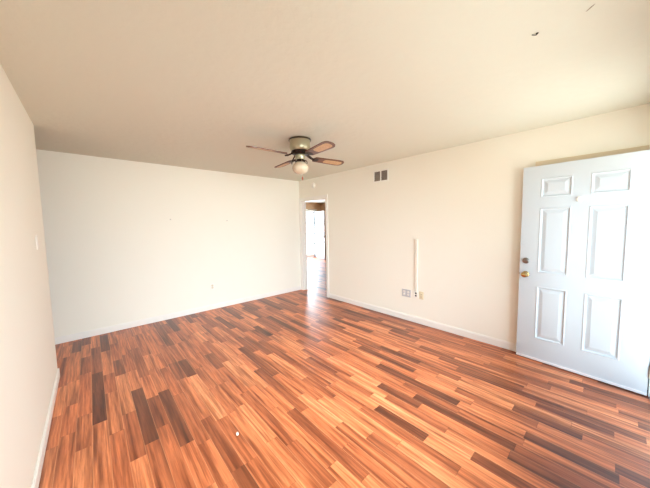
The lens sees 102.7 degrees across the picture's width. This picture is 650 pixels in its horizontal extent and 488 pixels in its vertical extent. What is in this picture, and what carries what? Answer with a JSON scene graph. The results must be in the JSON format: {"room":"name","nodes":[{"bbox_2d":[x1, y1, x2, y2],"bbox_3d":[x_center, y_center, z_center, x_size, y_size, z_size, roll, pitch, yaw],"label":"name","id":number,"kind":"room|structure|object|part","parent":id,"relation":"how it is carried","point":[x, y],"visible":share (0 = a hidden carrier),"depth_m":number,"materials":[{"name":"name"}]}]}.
{"room":"empty living room","nodes":[
{"label":"empty living room","id":0,"kind":"room"},
{"bbox_2d":[0,64,56,487],"bbox_3d":[-1.367,0.212,0.966,0.120,2.440,4.043,-5,6,-42],"label":"wall","id":1,"kind":"structure","parent":0,"point":[28,360],"depth_m":1.54,"materials":[{"name":"white paint"}]},
{"bbox_2d":[35,235,38,249],"bbox_3d":[-2.312,-0.014,2.089,0.010,0.116,0.072,-5,6,-42],"label":"light switch","id":2,"kind":"object","parent":1,"relation":"attached to","point":[36,236],"visible":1,"depth_m":2.07,"materials":[{"name":"white plastic"}]},
{"bbox_2d":[31,368,59,487],"bbox_3d":[-1.389,1.377,1.108,0.132,0.088,3.935,-5,6,-42],"label":"baseboard","id":3,"kind":"structure","parent":1,"relation":"attached to","point":[38,469],"depth_m":1.77,"materials":[{"name":"white paint"}]},
{"bbox_2d":[36,149,300,337],"bbox_3d":[-2.675,-0.002,4.029,5.600,2.440,0.120,-5,6,-42],"label":"wall","id":4,"kind":"structure","parent":0,"point":[115,254],"depth_m":3.99,"materials":[{"name":"white paint"}]},
{"bbox_2d":[55,286,300,344],"bbox_3d":[-2.612,1.170,4.070,5.600,0.088,0.012,-5,6,-42],"label":"baseboard","id":5,"kind":"structure","parent":4,"relation":"attached to","point":[58,340],"depth_m":4.09,"materials":[{"name":"white paint"}]},
{"bbox_2d":[306,202,325,256],"bbox_3d":[1.452,-0.306,7.146,4.480,2.440,9.448,-5,6,-42],"label":"wall","id":6,"kind":"structure","parent":0,"point":[309,205],"depth_m":11.67,"materials":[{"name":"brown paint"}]},
{"bbox_2d":[306,211,314,257],"bbox_3d":[-0.776,-0.404,11.385,0.920,2.040,0.095,-5,6,-42],"label":"door","id":7,"kind":"structure","parent":6,"relation":"in","point":[313,222],"depth_m":11.55,"materials":[{"name":"white paint"}]},
{"bbox_2d":[315,211,325,258],"bbox_3d":[-0.223,-0.398,11.237,0.180,2.028,0.915,-3,5,-27],"label":"door","id":8,"kind":"structure","parent":6,"relation":"in","point":[320,235],"depth_m":11.16,"materials":[{"name":"grey paint"}]},
{"bbox_3d":[-0.305,-0.659,11.369,0.051,0.668,0.243,-3,5,-27],"label":"panel","id":9,"kind":"part","parent":8,"relation":"part of","materials":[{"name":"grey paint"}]},
{"bbox_3d":[-0.141,-0.637,11.050,0.051,0.668,0.238,-3,5,-27],"label":"panel","id":10,"kind":"part","parent":8,"relation":"part of","materials":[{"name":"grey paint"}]},
{"bbox_3d":[-0.129,0.115,11.108,0.051,0.560,0.238,-3,5,-27],"label":"panel","id":11,"kind":"part","parent":8,"relation":"part of","materials":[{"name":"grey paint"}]},
{"bbox_2d":[0,0,649,202],"bbox_3d":[-0.688,-1.372,5.138,10.200,0.060,9.448,-5,6,-42],"label":"ceiling","id":12,"kind":"structure","parent":0,"point":[194,84],"depth_m":1.65,"materials":[{"name":"white paint"}]},
{"bbox_2d":[246,136,343,179],"bbox_3d":[-0.279,-0.943,2.946,0.911,0.474,0.911,0,4,10],"label":"ceiling fan","id":13,"kind":"object","parent":12,"relation":"hanging from","point":[300,148],"visible":1,"depth_m":2.86,"materials":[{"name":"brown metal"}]},
{"bbox_3d":[-0.604,-0.985,2.718,0.437,0.040,0.133,-4,5,-34],"label":"blade","id":14,"kind":"part","parent":13,"relation":"part of","materials":[{"name":"brown wood"}]},
{"bbox_3d":[-0.504,-1.003,3.266,0.133,0.036,0.437,-4,5,-34],"label":"blade","id":15,"kind":"part","parent":13,"relation":"part of","materials":[{"name":"brown wood"}]},
{"bbox_3d":[-0.278,-0.859,2.953,0.184,0.138,0.184,-5,6,-42],"label":"lamp shade","id":16,"kind":"part","parent":13,"relation":"part of","materials":[{"name":"white glass"}]},
{"bbox_3d":[-0.056,-0.961,2.620,0.133,0.036,0.437,-4,5,-34],"label":"blade","id":17,"kind":"part","parent":13,"relation":"part of","materials":[{"name":"brown wood"}]},
{"bbox_3d":[0.043,-1.004,3.166,0.437,0.036,0.133,-4,5,-34],"label":"blade","id":18,"kind":"part","parent":13,"relation":"part of","materials":[{"name":"brown wood"}]},
{"bbox_2d":[38,257,649,487],"bbox_3d":[-0.648,1.121,5.329,10.200,0.060,9.448,-5,6,-42],"label":"floor","id":19,"kind":"structure","parent":0,"point":[317,390],"depth_m":2.06,"materials":[{"name":"laminate"}]},
{"bbox_2d":[299,103,649,389],"bbox_3d":[-0.253,-0.161,5.608,0.120,2.440,9.448,-5,6,-42],"label":"wall","id":20,"kind":"structure","parent":0,"point":[462,204],"depth_m":3.40,"materials":[{"name":"white paint"}]},
{"bbox_2d":[299,194,328,297],"bbox_3d":[-0.204,0.032,5.560,0.136,2.062,0.934,-5,6,-42],"label":"door frame","id":21,"kind":"structure","parent":20,"relation":"attached to","point":[302,204],"depth_m":5.79,"materials":[{"name":"white paint"}]},
{"bbox_2d":[373,168,388,182],"bbox_3d":[0.891,-1.089,4.156,0.010,0.192,0.296,-5,6,-42],"label":"air vent","id":22,"kind":"object","parent":20,"relation":"in","point":[382,175],"visible":1,"depth_m":4.15,"materials":[{"name":"white plastic"}]},
{"bbox_2d":[374,171,379,181],"bbox_3d":[0.846,-1.093,4.206,0.009,0.153,0.110,-5,6,-42],"label":"grille","id":23,"kind":"object","parent":22,"relation":"attached to","point":[376,173],"depth_m":4.21,"materials":[{"name":"beige metal"}]},
{"bbox_2d":[381,170,386,180],"bbox_3d":[0.936,-1.086,4.107,0.009,0.153,0.110,-5,6,-42],"label":"grille","id":24,"kind":"object","parent":22,"relation":"attached to","point":[383,172],"depth_m":4.11,"materials":[{"name":"beige metal"}]},
{"bbox_2d":[402,289,410,297],"bbox_3d":[1.234,0.745,3.949,0.010,0.114,0.148,-5,6,-42],"label":"outlet plate","id":25,"kind":"object","parent":20,"relation":"attached to","point":[407,293],"visible":1,"depth_m":3.94,"materials":[{"name":"white plastic"}]},
{"bbox_2d":[414,239,417,290],"bbox_3d":[1.330,0.313,3.797,0.016,0.765,0.048,-5,6,-42],"label":"cord cover","id":26,"kind":"object","parent":20,"relation":"attached to","point":[416,240],"visible":1,"depth_m":3.79,"materials":[{"name":"beige plastic"}]},
{"bbox_2d":[419,291,423,299],"bbox_3d":[1.396,0.748,3.770,0.009,0.114,0.070,-5,6,-42],"label":"electrical outlet","id":27,"kind":"object","parent":20,"relation":"attached to","point":[421,294],"visible":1,"depth_m":3.76,"materials":[{"name":"beige plastic"}]},
{"bbox_2d":[329,293,515,351],"bbox_3d":[1.160,1.110,4.064,0.012,0.088,3.214,-5,6,-42],"label":"baseboard","id":28,"kind":"structure","parent":20,"relation":"attached to","point":[475,336],"depth_m":3.63,"materials":[{"name":"white paint"}]},
{"bbox_2d":[535,145,648,165],"bbox_3d":[2.467,0.205,2.519,0.026,2.094,0.743,-5,6,-42],"label":"door frame","id":29,"kind":"structure","parent":20,"relation":"attached to","point":[641,148],"depth_m":2.40,"materials":[{"name":"beige paint"}]},
{"bbox_3d":[0.759,0.233,0.246,5.600,2.440,0.120,-5,6,-42],"label":"wall","id":30,"kind":"structure","parent":0,"visible":0},
{"bbox_2d":[516,150,649,395],"bbox_3d":[2.384,0.236,2.448,0.118,2.030,0.939,-4,6,-38],"label":"door","id":31,"kind":"structure","parent":30,"relation":"in","point":[584,295],"depth_m":2.40,"materials":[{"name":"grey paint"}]},
{"bbox_3d":[2.118,0.323,2.759,0.072,0.066,0.066,-4,6,-38],"label":"knob","id":32,"kind":"part","parent":31,"relation":"part of","materials":[{"name":"gold metal"}]},
{"bbox_3d":[2.301,0.723,2.656,0.051,0.560,0.238,-4,6,-38],"label":"panel","id":33,"kind":"part","parent":31,"relation":"part of","materials":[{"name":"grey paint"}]},
{"bbox_3d":[2.289,-0.030,2.598,0.051,0.668,0.238,-4,6,-38],"label":"panel","id":34,"kind":"part","parent":31,"relation":"part of","materials":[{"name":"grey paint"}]},
{"bbox_3d":[2.280,-0.562,2.557,0.051,0.191,0.238,-4,6,-38],"label":"panel","id":35,"kind":"part","parent":31,"relation":"part of","materials":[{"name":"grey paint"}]},
{"bbox_3d":[2.523,0.741,2.374,0.051,0.560,0.243,-4,6,-38],"label":"panel","id":36,"kind":"part","parent":31,"relation":"part of","materials":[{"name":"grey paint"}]},
{"bbox_3d":[2.511,-0.012,2.316,0.051,0.668,0.243,-4,6,-38],"label":"panel","id":37,"kind":"part","parent":31,"relation":"part of","materials":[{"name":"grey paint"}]},
{"bbox_3d":[2.502,-0.544,2.275,0.051,0.191,0.243,-4,6,-38],"label":"panel","id":38,"kind":"part","parent":31,"relation":"part of","materials":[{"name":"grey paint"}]},
{"bbox_2d":[648,378,649,396],"bbox_3d":[2.384,0.256,1.731,1.060,2.115,0.134,-5,6,-42],"label":"door frame","id":39,"kind":"structure","parent":30,"relation":"attached to","point":[649,378],"depth_m":2.17,"materials":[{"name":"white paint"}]}
]}

